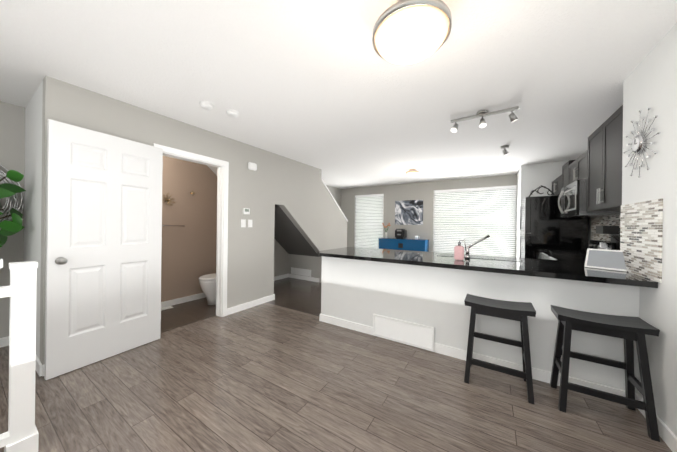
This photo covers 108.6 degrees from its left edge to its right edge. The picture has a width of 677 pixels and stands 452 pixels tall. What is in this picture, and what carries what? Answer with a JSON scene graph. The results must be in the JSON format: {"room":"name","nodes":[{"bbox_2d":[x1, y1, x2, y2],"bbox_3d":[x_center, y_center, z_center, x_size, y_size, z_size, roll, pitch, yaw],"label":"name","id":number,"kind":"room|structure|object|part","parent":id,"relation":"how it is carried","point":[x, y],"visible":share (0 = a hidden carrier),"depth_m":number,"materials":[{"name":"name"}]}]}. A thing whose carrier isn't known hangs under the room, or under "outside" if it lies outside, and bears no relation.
{"room":"dining area","nodes":[
{"label":"dining area","id":0,"kind":"room"},
{"bbox_2d":[0,336,8,347],"bbox_3d":[-4.197,1.152,1.089,0.014,0.090,3.410,1,0,32],"label":"baseboard","id":1,"kind":"structure","parent":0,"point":[4,341],"depth_m":2.43,"materials":[{"name":"white wood"}]},
{"bbox_2d":[0,101,24,337],"bbox_3d":[-4.191,-0.023,1.147,0.178,2.440,3.560,1,0,32],"label":"wall","id":2,"kind":"structure","parent":0,"point":[12,136],"depth_m":2.46,"materials":[{"name":"grey paint"}]},
{"bbox_3d":[-3.482,-0.261,2.151,0.056,0.905,0.856,1,0,32],"label":"round mirror rings","id":3,"kind":"part","parent":2,"relation":"part of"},
{"bbox_2d":[24,80,42,359],"bbox_3d":[-2.854,-0.008,2.337,0.929,2.440,0.120,1,0,32],"label":"wall","id":4,"kind":"structure","parent":0,"point":[33,180],"depth_m":2.22,"materials":[{"name":"paint"}]},
{"bbox_2d":[35,355,44,376],"bbox_3d":[-2.834,1.167,2.237,1.034,0.090,0.014,1,0,32],"label":"baseboard","id":5,"kind":"structure","parent":4,"relation":"attached to","point":[40,368],"depth_m":1.97,"materials":[{"name":"white wood"}]},
{"bbox_2d":[40,76,346,364],"bbox_3d":[-1.136,0.012,4.073,0.120,2.440,4.890,1,0,32],"label":"wall","id":6,"kind":"structure","parent":0,"point":[297,192],"depth_m":3.50,"materials":[{"name":"grey paint"}]},
{"bbox_2d":[44,119,162,379],"bbox_3d":[-2.079,0.188,2.264,0.105,2.050,0.822,1,0,27],"label":"room door","id":7,"kind":"structure","parent":6,"relation":"in","point":[103,244],"depth_m":2.18,"materials":[{"name":"white wood"}]},
{"bbox_2d":[153,143,228,316],"bbox_3d":[-1.814,0.172,3.003,0.156,2.105,0.870,1,0,32],"label":"door frame","id":8,"kind":"structure","parent":6,"relation":"attached to","point":[222,166],"depth_m":3.29,"materials":[{"name":"white wood"}]},
{"bbox_2d":[241,219,245,226],"bbox_3d":[-1.388,-0.038,3.549,0.011,0.115,0.075,1,0,32],"label":"switch plate","id":9,"kind":"object","parent":6,"relation":"attached to","point":[243,222],"depth_m":3.54,"materials":[{"name":"white plastic"}]},
{"bbox_2d":[243,208,249,214],"bbox_3d":[-1.357,-0.215,3.581,0.026,0.090,0.100,1,0,32],"label":"thermostat","id":10,"kind":"object","parent":6,"relation":"attached to","point":[246,211],"visible":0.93,"depth_m":3.57,"materials":[{"name":"white plastic"}]},
{"bbox_2d":[227,294,274,314],"bbox_3d":[-1.304,1.185,3.705,0.014,0.090,0.873,1,0,32],"label":"baseboard","id":11,"kind":"structure","parent":6,"relation":"attached to","point":[231,310],"depth_m":3.64,"materials":[{"name":"white wood"}]},
{"bbox_2d":[248,162,256,170],"bbox_3d":[-1.294,-0.895,3.659,0.034,0.110,0.150,1,0,32],"label":"door chime","id":12,"kind":"object","parent":6,"relation":"attached to","point":[252,166],"visible":1,"depth_m":3.64,"materials":[{"name":"white plastic"}]},
{"bbox_2d":[321,178,347,221],"bbox_3d":[-0.122,-0.557,5.668,0.150,0.900,1.116,1,0,32],"label":"trim","id":13,"kind":"structure","parent":6,"relation":"attached to","point":[334,199],"depth_m":5.57,"materials":[{"name":"white wood"}]},
{"bbox_2d":[161,156,340,301],"bbox_3d":[-1.585,0.006,5.326,0.124,2.440,6.290,1,0,32],"label":"wall","id":14,"kind":"structure","parent":0,"point":[188,254],"depth_m":3.91,"materials":[{"name":"beige paint"}]},
{"bbox_2d":[162,193,174,205],"bbox_3d":[-2.526,-0.396,3.596,0.121,0.205,0.231,1,0,32],"label":"starburst","id":15,"kind":"object","parent":14,"relation":"attached to","point":[167,200],"visible":0.92,"depth_m":3.61,"materials":[{"name":"beige metal"}]},
{"bbox_2d":[161,293,205,307],"bbox_3d":[-2.627,1.167,3.569,0.014,0.086,2.212,1,0,32],"label":"baseboard","id":16,"kind":"structure","parent":14,"relation":"attached to","point":[201,295],"depth_m":3.83,"materials":[{"name":"white wood"}]},
{"bbox_2d":[274,274,287,280],"bbox_3d":[-1.583,1.181,5.230,0.014,0.090,1.436,1,0,32],"label":"baseboard","id":17,"kind":"structure","parent":14,"relation":"attached to","point":[279,277],"depth_m":5.61,"materials":[{"name":"white wood"}]},
{"bbox_2d":[207,165,319,256],"bbox_3d":[-1.105,0.012,5.106,0.928,2.440,3.290,1,0,32],"label":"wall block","id":18,"kind":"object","parent":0,"point":[213,169],"visible":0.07,"depth_m":4.18,"materials":[{"name":"paint"}]},
{"bbox_2d":[274,205,318,256],"bbox_3d":[-1.182,0.064,4.985,0.926,1.215,1.433,1,0,32],"label":"wall","id":19,"kind":"structure","parent":0,"point":[289,238],"depth_m":5.11,"materials":[{"name":"paint"}]},
{"bbox_2d":[288,254,319,277],"bbox_3d":[-0.776,0.861,5.643,0.929,0.750,0.120,1,0,32],"label":"wall","id":20,"kind":"structure","parent":0,"point":[312,263],"depth_m":5.56,"materials":[{"name":"grey paint"}]},
{"bbox_2d":[291,267,310,276],"bbox_3d":[-0.870,1.060,5.620,0.600,0.150,0.015,1,0,32],"label":"air vent","id":21,"kind":"object","parent":20,"relation":"in","point":[303,272],"visible":0.98,"depth_m":5.62,"materials":[{"name":"white metal"}]},
{"bbox_2d":[288,273,318,281],"bbox_3d":[-0.803,1.190,5.579,0.900,0.090,0.014,1,0,32],"label":"baseboard","id":22,"kind":"structure","parent":20,"relation":"attached to","point":[307,278],"depth_m":5.57,"materials":[{"name":"white wood"}]},
{"bbox_2d":[0,277,671,451],"bbox_3d":[-0.266,1.291,2.367,5.800,0.104,10.030,1,0,32],"label":"floor","id":23,"kind":"structure","parent":0,"point":[266,377],"depth_m":1.74,"materials":[{"name":"laminate"}]},
{"bbox_2d":[0,170,25,246],"bbox_3d":[-3.113,0.359,2.024,0.729,1.700,0.638,1,0,32],"label":"potted plant","id":24,"kind":"object","parent":23,"relation":"on","point":[12,227],"visible":1,"depth_m":2.14,"materials":[{"name":"green plant"}]},
{"bbox_2d":[0,259,38,451],"bbox_3d":[-2.613,0.701,0.229,0.502,1.030,2.902,1,0,32],"label":"guard","id":25,"kind":"object","parent":23,"relation":"on","point":[21,434],"visible":1,"depth_m":1.28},
{"bbox_2d":[161,306,173,310],"bbox_3d":[-2.575,1.205,3.512,0.110,0.010,0.300,1,0,32],"label":"floor vent","id":26,"kind":"object","parent":23,"relation":"in","point":[167,307],"visible":0.44,"depth_m":3.58,"materials":[{"name":"white plastic"}]},
{"bbox_2d":[199,273,215,304],"bbox_3d":[-1.883,0.819,3.956,0.440,0.801,0.735,1,0,32],"label":"toilet","id":27,"kind":"object","parent":23,"relation":"on","point":[207,282],"visible":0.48,"depth_m":3.69,"materials":[{"name":"white ceramic"}]},
{"bbox_2d":[378,238,428,251],"bbox_3d":[1.730,0.805,6.529,1.260,0.920,0.417,1,0,32],"label":"console table","id":28,"kind":"object","parent":23,"relation":"on","point":[406,244],"visible":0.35,"depth_m":6.32,"materials":[{"name":"paint"}]},
{"bbox_2d":[395,229,406,238],"bbox_3d":[1.672,0.209,6.538,0.260,0.269,0.280,1,0,32],"label":"air fryer","id":29,"kind":"object","parent":28,"relation":"on","point":[400,233],"visible":0.98,"depth_m":6.44,"materials":[{"name":"plastic"}]},
{"bbox_2d":[464,294,535,403],"bbox_3d":[1.288,0.937,1.974,0.460,0.648,0.324,1,0,32],"label":"stool","id":30,"kind":"object","parent":23,"relation":"on","point":[515,311],"visible":1,"depth_m":1.92,"materials":[{"name":"black paint"}]},
{"bbox_2d":[519,196,588,258],"bbox_3d":[3.514,0.403,4.090,0.807,1.730,0.760,1,0,32],"label":"fridge","id":31,"kind":"object","parent":23,"relation":"on","point":[543,225],"visible":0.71,"depth_m":3.80,"materials":[{"name":"metal"}]},
{"bbox_2d":[528,185,554,196],"bbox_3d":[3.395,-0.573,4.072,0.370,0.217,0.080,1,0,32],"label":"scroll","id":32,"kind":"object","parent":31,"relation":"on","point":[538,188],"visible":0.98,"depth_m":4.07},
{"bbox_2d":[537,240,610,259],"bbox_3d":[2.943,0.721,3.078,0.706,1.080,0.784,1,0,32],"label":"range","id":33,"kind":"object","parent":23,"relation":"on","point":[547,253],"visible":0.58,"depth_m":3.06,"materials":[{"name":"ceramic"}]},
{"bbox_2d":[550,305,659,441],"bbox_3d":[1.789,0.943,1.681,0.460,0.648,0.324,1,0,32],"label":"stool","id":34,"kind":"object","parent":23,"relation":"on","point":[629,330],"visible":1,"depth_m":1.64,"materials":[{"name":"black paint"}]},
{"bbox_3d":[1.063,0.820,2.898,2.410,0.878,0.635,1,0,32],"label":"base cabinet","id":35,"kind":"object","parent":23,"relation":"on","visible":0},
{"bbox_2d":[317,247,657,287],"bbox_3d":[1.233,0.360,2.592,3.116,0.038,1.000,1,0,32],"label":"countertop","id":36,"kind":"structure","parent":35,"relation":"on","point":[568,268],"depth_m":2.19,"materials":[{"name":"black stone"}]},
{"bbox_2d":[454,240,463,259],"bbox_3d":[1.212,0.241,2.440,0.084,0.198,0.084,1,0,32],"label":"soap dispenser","id":37,"kind":"object","parent":36,"relation":"on","point":[459,252],"visible":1,"depth_m":2.41,"materials":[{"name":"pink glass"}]},
{"bbox_2d":[464,235,489,258],"bbox_3d":[1.438,0.215,2.532,0.232,0.255,0.108,1,0,32],"label":"kitchen faucet","id":38,"kind":"object","parent":36,"relation":"on","point":[467,256],"visible":1,"depth_m":2.54,"materials":[{"name":"metal"}]},
{"bbox_2d":[437,253,524,261],"bbox_3d":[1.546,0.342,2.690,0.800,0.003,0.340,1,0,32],"label":"sink","id":39,"kind":"object","parent":36,"relation":"in","point":[489,257],"visible":0.96,"depth_m":2.62,"materials":[{"name":"silver metal"}]},
{"bbox_2d":[612,231,619,241],"bbox_3d":[2.496,0.201,2.056,0.240,0.310,0.120,1,0,32],"label":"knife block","id":40,"kind":"object","parent":36,"relation":"on","point":[616,237],"visible":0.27,"depth_m":2.11,"materials":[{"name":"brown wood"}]},
{"bbox_2d":[549,256,585,258],"bbox_3d":[2.666,0.377,2.542,0.641,0.038,0.406,1,0,32],"label":"countertop","id":41,"kind":"structure","parent":35,"relation":"on","point":[550,257],"depth_m":2.74,"materials":[{"name":"black stone"}]},
{"bbox_2d":[596,226,619,249],"bbox_3d":[2.761,0.179,2.456,0.180,0.359,0.200,1,0,32],"label":"coffee maker","id":42,"kind":"object","parent":41,"relation":"on","point":[614,244],"visible":0.4,"depth_m":2.42,"materials":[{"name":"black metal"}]},
{"bbox_2d":[0,0,676,188],"bbox_3d":[-0.236,-1.247,2.366,5.800,0.100,10.030,1,0,32],"label":"ceiling","id":43,"kind":"structure","parent":0,"point":[331,94],"depth_m":1.89,"materials":[{"name":"white paint"}]},
{"bbox_2d":[199,101,213,109],"bbox_3d":[-1.308,-1.190,2.410,0.124,0.038,0.124,1,0,32],"label":"smoke detector","id":44,"kind":"object","parent":43,"relation":"attached to","point":[206,105],"visible":1,"depth_m":2.38,"materials":[{"name":"white plastic"}]},
{"bbox_2d":[226,109,238,117],"bbox_3d":[-1.121,-1.188,2.576,0.124,0.038,0.124,1,0,32],"label":"smoke detector","id":45,"kind":"object","parent":43,"relation":"attached to","point":[232,113],"visible":0.98,"depth_m":2.54,"materials":[{"name":"white plastic"}]},
{"bbox_2d":[372,0,451,64],"bbox_3d":[0.380,-1.048,1.284,0.396,0.282,0.396,1,0,32],"label":"ceiling light","id":46,"kind":"object","parent":43,"relation":"hanging from","point":[407,32],"visible":1,"depth_m":1.19,"materials":[{"name":"white glass"}]},
{"bbox_2d":[406,169,418,174],"bbox_3d":[1.541,-1.121,5.069,0.276,0.112,0.276,1,0,32],"label":"ceiling light","id":47,"kind":"object","parent":43,"relation":"hanging from","point":[412,172],"visible":1,"depth_m":5.00,"materials":[{"name":"white glass"}]},
{"bbox_2d":[451,106,518,131],"bbox_3d":[1.488,-1.097,2.513,0.600,0.158,0.110,1,0,32],"label":"track spotlight","id":48,"kind":"object","parent":43,"relation":"attached to","point":[484,113],"visible":1,"depth_m":2.48,"materials":[{"name":"silver metal"}]},
{"bbox_2d":[501,145,508,155],"bbox_3d":[2.434,-1.099,3.559,0.103,0.133,0.100,1,0,32],"label":"spotlight","id":49,"kind":"object","parent":43,"relation":"attached to","point":[505,151],"visible":1,"depth_m":3.54,"materials":[{"name":"silver metal"}]},
{"bbox_2d":[341,174,516,251],"bbox_3d":[2.373,0.053,6.475,5.590,2.440,0.120,1,0,32],"label":"wall","id":50,"kind":"structure","parent":0,"point":[424,191],"depth_m":6.64,"materials":[{"name":"grey paint"}]},
{"bbox_2d":[354,194,383,246],"bbox_3d":[0.928,0.014,7.370,0.954,1.922,0.130,1,0,32],"label":"window","id":51,"kind":"structure","parent":50,"relation":"in","point":[383,215],"depth_m":7.29,"materials":[{"name":"white"}]},
{"bbox_2d":[355,194,382,248],"bbox_3d":[0.906,0.008,7.334,0.918,1.882,0.044,1,0,32],"label":"window blind","id":52,"kind":"object","parent":51,"relation":"attached to","point":[368,221],"visible":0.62,"depth_m":7.33,"materials":[{"name":"white plastic"}]},
{"bbox_2d":[395,200,422,224],"bbox_3d":[1.926,-0.368,6.667,0.760,0.670,0.033,1,0,32],"label":"picture","id":53,"kind":"object","parent":50,"relation":"attached to","point":[408,212],"visible":0.93,"depth_m":6.64},
{"bbox_2d":[433,185,516,256],"bbox_3d":[3.239,0.168,5.910,1.764,2.172,0.130,1,0,32],"label":"window","id":54,"kind":"structure","parent":50,"relation":"in","point":[472,195],"depth_m":6.07,"materials":[{"name":"white"}]},
{"bbox_2d":[434,186,515,256],"bbox_3d":[3.217,0.146,5.874,1.728,2.102,0.044,1,0,32],"label":"window blind","id":55,"kind":"object","parent":54,"relation":"attached to","point":[459,214],"visible":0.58,"depth_m":5.81,"materials":[{"name":"white plastic"}]},
{"bbox_2d":[321,256,639,393],"bbox_3d":[0.978,0.818,2.502,2.769,0.880,0.120,1,0,32],"label":"wall","id":56,"kind":"structure","parent":0,"point":[359,291],"depth_m":2.22,"materials":[{"name":"paint"}]},
{"bbox_2d":[373,314,433,350],"bbox_3d":[0.672,1.123,2.595,0.660,0.238,0.015,1,0,32],"label":"air vent","id":57,"kind":"object","parent":56,"relation":"in","point":[408,333],"visible":1,"depth_m":2.58,"materials":[{"name":"white metal"}]},
{"bbox_2d":[319,313,625,396],"bbox_3d":[0.919,1.212,2.457,2.754,0.090,0.014,1,0,32],"label":"baseboard","id":58,"kind":"structure","parent":56,"relation":"attached to","point":[537,374],"depth_m":2.19,"materials":[{"name":"white wood"}]},
{"bbox_2d":[516,160,568,257],"bbox_3d":[4.023,0.073,4.800,0.769,2.440,0.949,1,0,32],"label":"wall","id":59,"kind":"structure","parent":0,"point":[530,177],"depth_m":4.50,"materials":[{"name":"paint"}]},
{"bbox_2d":[588,218,590,247],"bbox_3d":[3.671,0.070,3.408,0.120,2.440,3.920,1,0,32],"label":"wall","id":60,"kind":"structure","parent":0,"point":[589,232],"depth_m":3.61,"materials":[{"name":"paint"}]},
{"bbox_2d":[552,177,559,195],"bbox_3d":[3.750,-0.649,3.944,0.326,0.280,0.758,1,0,32],"label":"upper cabinet","id":61,"kind":"object","parent":60,"relation":"attached to","point":[556,183],"depth_m":4.02,"materials":[{"name":"grey wood"}]},
{"bbox_2d":[560,160,571,192],"bbox_3d":[3.444,-0.533,3.462,0.326,0.760,0.379,1,0,32],"label":"upper cabinet","id":62,"kind":"object","parent":60,"relation":"attached to","point":[564,177],"depth_m":3.60,"materials":[{"name":"grey wood"}]},
{"bbox_2d":[568,153,583,184],"bbox_3d":[3.134,-0.686,2.968,0.326,0.320,0.789,1,0,32],"label":"upper cabinet","id":63,"kind":"object","parent":60,"relation":"attached to","point":[575,167],"depth_m":3.07,"materials":[{"name":"grey wood"}]},
{"bbox_2d":[558,179,620,217],"bbox_3d":[3.069,-0.320,3.006,0.469,0.406,0.784,1,0,32],"label":"over-the-range microwave","id":64,"kind":"object","parent":63,"relation":"attached to","point":[573,196],"visible":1,"depth_m":2.81,"materials":[{"name":"silver metal"}]},
{"bbox_2d":[584,105,622,211],"bbox_3d":[2.685,-0.621,2.259,0.326,0.920,0.886,1,0,32],"label":"upper cabinet","id":65,"kind":"object","parent":60,"relation":"attached to","point":[597,164],"depth_m":2.29,"materials":[{"name":"grey wood"}]},
{"bbox_2d":[591,216,619,240],"bbox_3d":[3.123,0.103,2.660,0.008,0.519,2.050,1,0,32],"label":"tile backsplash","id":66,"kind":"structure","parent":60,"relation":"attached to","point":[608,221],"depth_m":3.14,"materials":[{"name":"tile"}]},
{"bbox_2d":[622,23,676,436],"bbox_3d":[0.898,0.038,-0.665,0.460,2.440,5.930,1,0,32],"label":"wall","id":67,"kind":"structure","parent":0,"point":[650,80],"depth_m":1.51,"materials":[{"name":"paint"}]},
{"bbox_2d":[620,198,662,282],"bbox_3d":[2.132,0.092,1.728,0.008,0.519,0.555,1,0,32],"label":"tile backsplash","id":68,"kind":"structure","parent":67,"relation":"attached to","point":[641,229],"depth_m":1.66,"materials":[{"name":"tile"}]},
{"bbox_2d":[623,107,660,177],"bbox_3d":[2.112,-0.578,1.712,0.035,0.476,0.474,1,0,32],"label":"wall decoration","id":69,"kind":"object","parent":67,"relation":"attached to","point":[639,143],"visible":1,"depth_m":1.69,"materials":[{"name":"silver metal"}]},
{"bbox_2d":[635,393,676,451],"bbox_3d":[0.603,1.210,-0.665,0.014,0.090,5.630,1,0,32],"label":"baseboard","id":70,"kind":"structure","parent":67,"relation":"attached to","point":[667,436],"depth_m":1.43,"materials":[{"name":"white wood"}]},
{"bbox_3d":[2.257,0.346,2.016,0.090,0.012,0.140,1,0,-30],"label":"tablet stand","id":71,"kind":"object","parent":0,"visible":0},
{"bbox_2d":[584,248,626,271],"bbox_3d":[2.191,0.273,1.976,0.013,0.170,0.260,28,-13,-27],"label":"display","id":72,"kind":"object","parent":71,"relation":"on","point":[606,259],"visible":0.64,"depth_m":1.98,"materials":[{"name":"plastic"}]}
]}

